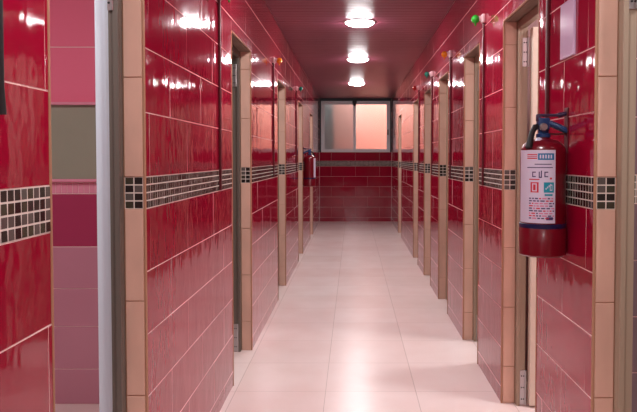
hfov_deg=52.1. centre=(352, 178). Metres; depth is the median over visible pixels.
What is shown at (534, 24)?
wall partition
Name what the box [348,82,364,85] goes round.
recessed light
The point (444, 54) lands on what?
lamp
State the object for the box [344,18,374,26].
recessed light
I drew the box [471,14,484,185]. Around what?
lamp
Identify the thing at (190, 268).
wall
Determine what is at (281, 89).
trim
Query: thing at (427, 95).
trim
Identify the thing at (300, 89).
lamp
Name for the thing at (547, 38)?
lamp
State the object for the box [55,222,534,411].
floor
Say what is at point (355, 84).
diffuser
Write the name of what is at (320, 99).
trim
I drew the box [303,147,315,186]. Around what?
fire extinguisher
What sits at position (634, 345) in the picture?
wall partition
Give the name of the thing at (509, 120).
trim
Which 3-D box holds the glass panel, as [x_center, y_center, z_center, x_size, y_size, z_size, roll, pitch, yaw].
[-1.450,-0.190,3.423,0.480,0.418,0.040,0,2,0]
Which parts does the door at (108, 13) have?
frame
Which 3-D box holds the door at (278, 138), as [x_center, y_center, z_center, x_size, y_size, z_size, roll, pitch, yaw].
[-1.103,0.102,6.376,0.676,2.041,0.751,0,2,0]
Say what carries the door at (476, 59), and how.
in the wall at (564, 284)
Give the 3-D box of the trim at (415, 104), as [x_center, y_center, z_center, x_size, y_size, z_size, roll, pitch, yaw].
[0.858,0.038,8.285,0.124,2.050,0.609,0,2,0]
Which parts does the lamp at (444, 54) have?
bulb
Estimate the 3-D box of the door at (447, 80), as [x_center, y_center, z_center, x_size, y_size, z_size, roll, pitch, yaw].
[1.153,0.120,5.788,0.566,2.041,0.635,0,2,0]
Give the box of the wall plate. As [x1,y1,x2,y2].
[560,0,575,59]
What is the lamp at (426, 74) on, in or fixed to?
attached to the wall at (564, 284)
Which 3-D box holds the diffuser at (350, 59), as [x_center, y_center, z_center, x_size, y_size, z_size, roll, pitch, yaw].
[0.060,-1.456,8.059,0.258,0.034,0.258,0,2,0]
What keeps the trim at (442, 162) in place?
attached to the wall at (564, 284)
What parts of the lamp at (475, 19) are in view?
bulb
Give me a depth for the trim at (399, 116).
11.45 m
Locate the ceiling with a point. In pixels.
(316, 31)
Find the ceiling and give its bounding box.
[265,0,454,97]
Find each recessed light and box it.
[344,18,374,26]
[346,57,368,61]
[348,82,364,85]
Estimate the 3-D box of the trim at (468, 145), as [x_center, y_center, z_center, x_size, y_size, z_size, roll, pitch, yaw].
[0.858,0.159,4.413,0.124,2.050,0.567,0,2,0]
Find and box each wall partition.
[49,0,98,403]
[232,108,233,306]
[525,19,537,373]
[632,47,636,411]
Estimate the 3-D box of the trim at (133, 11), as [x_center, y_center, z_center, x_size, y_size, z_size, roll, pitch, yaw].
[-0.753,0.238,1.838,0.124,2.050,0.689,0,2,0]
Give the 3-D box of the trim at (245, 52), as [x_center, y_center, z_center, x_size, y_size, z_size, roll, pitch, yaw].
[-0.753,0.169,4.087,0.124,2.050,0.709,0,2,0]
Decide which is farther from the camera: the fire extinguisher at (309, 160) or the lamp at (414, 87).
the fire extinguisher at (309, 160)
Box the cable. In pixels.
[0,0,6,114]
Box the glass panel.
[51,102,96,181]
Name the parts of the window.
sash, pane, sash, pane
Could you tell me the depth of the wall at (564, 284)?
3.54 m
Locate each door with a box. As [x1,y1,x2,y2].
[94,0,125,411]
[232,45,241,351]
[278,138,278,285]
[446,80,447,299]
[473,54,478,340]
[515,5,537,405]
[614,0,636,411]
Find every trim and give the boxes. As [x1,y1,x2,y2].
[47,0,148,411]
[231,30,252,385]
[277,79,285,299]
[298,101,302,256]
[310,113,312,233]
[319,98,391,100]
[398,115,400,232]
[413,99,417,264]
[424,87,430,274]
[438,71,448,307]
[462,42,479,363]
[500,0,539,411]
[591,0,618,411]
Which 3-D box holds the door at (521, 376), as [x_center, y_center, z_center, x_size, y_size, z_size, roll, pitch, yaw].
[1.187,0.201,3.175,0.633,2.041,0.706,0,2,0]
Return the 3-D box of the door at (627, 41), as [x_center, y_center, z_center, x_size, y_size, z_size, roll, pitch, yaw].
[1.183,0.243,1.830,0.625,2.041,0.648,0,2,0]
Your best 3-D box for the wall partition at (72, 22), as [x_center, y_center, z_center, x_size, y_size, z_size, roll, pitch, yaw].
[-1.708,-0.073,3.487,1.785,2.570,0.084,0,2,0]
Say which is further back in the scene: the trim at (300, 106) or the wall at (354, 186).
the wall at (354, 186)
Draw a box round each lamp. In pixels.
[218,0,229,189]
[273,57,281,176]
[296,86,302,171]
[413,85,418,171]
[424,71,432,174]
[441,50,451,178]
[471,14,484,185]
[545,0,549,117]
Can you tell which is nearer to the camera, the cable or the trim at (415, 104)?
the cable
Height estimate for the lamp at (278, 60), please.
1.039 m
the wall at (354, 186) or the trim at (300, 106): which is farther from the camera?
the wall at (354, 186)
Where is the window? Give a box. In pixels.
[320,101,390,151]
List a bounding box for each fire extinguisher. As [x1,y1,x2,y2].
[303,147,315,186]
[519,107,568,257]
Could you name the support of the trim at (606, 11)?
attached to the wall at (564, 284)
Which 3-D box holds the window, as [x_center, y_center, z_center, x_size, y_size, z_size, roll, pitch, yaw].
[0.052,-1.092,13.482,1.487,1.108,0.161,0,2,0]
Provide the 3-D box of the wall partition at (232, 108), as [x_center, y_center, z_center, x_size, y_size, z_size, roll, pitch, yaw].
[-1.708,-0.143,5.758,1.785,2.570,0.080,0,2,0]
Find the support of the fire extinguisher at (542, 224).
attached to the wall at (564, 284)
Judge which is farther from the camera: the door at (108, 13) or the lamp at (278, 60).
the lamp at (278, 60)
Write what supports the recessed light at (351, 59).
in the ceiling
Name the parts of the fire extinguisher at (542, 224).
lever, carry handle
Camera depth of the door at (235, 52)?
4.40 m
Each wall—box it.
[0,0,319,411]
[319,100,391,221]
[391,0,595,411]
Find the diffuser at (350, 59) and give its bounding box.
[348,58,367,61]
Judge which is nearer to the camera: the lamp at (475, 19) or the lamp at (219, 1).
the lamp at (219, 1)
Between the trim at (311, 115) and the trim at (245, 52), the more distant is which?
the trim at (311, 115)
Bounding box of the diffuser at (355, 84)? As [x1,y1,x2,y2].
[349,83,363,85]

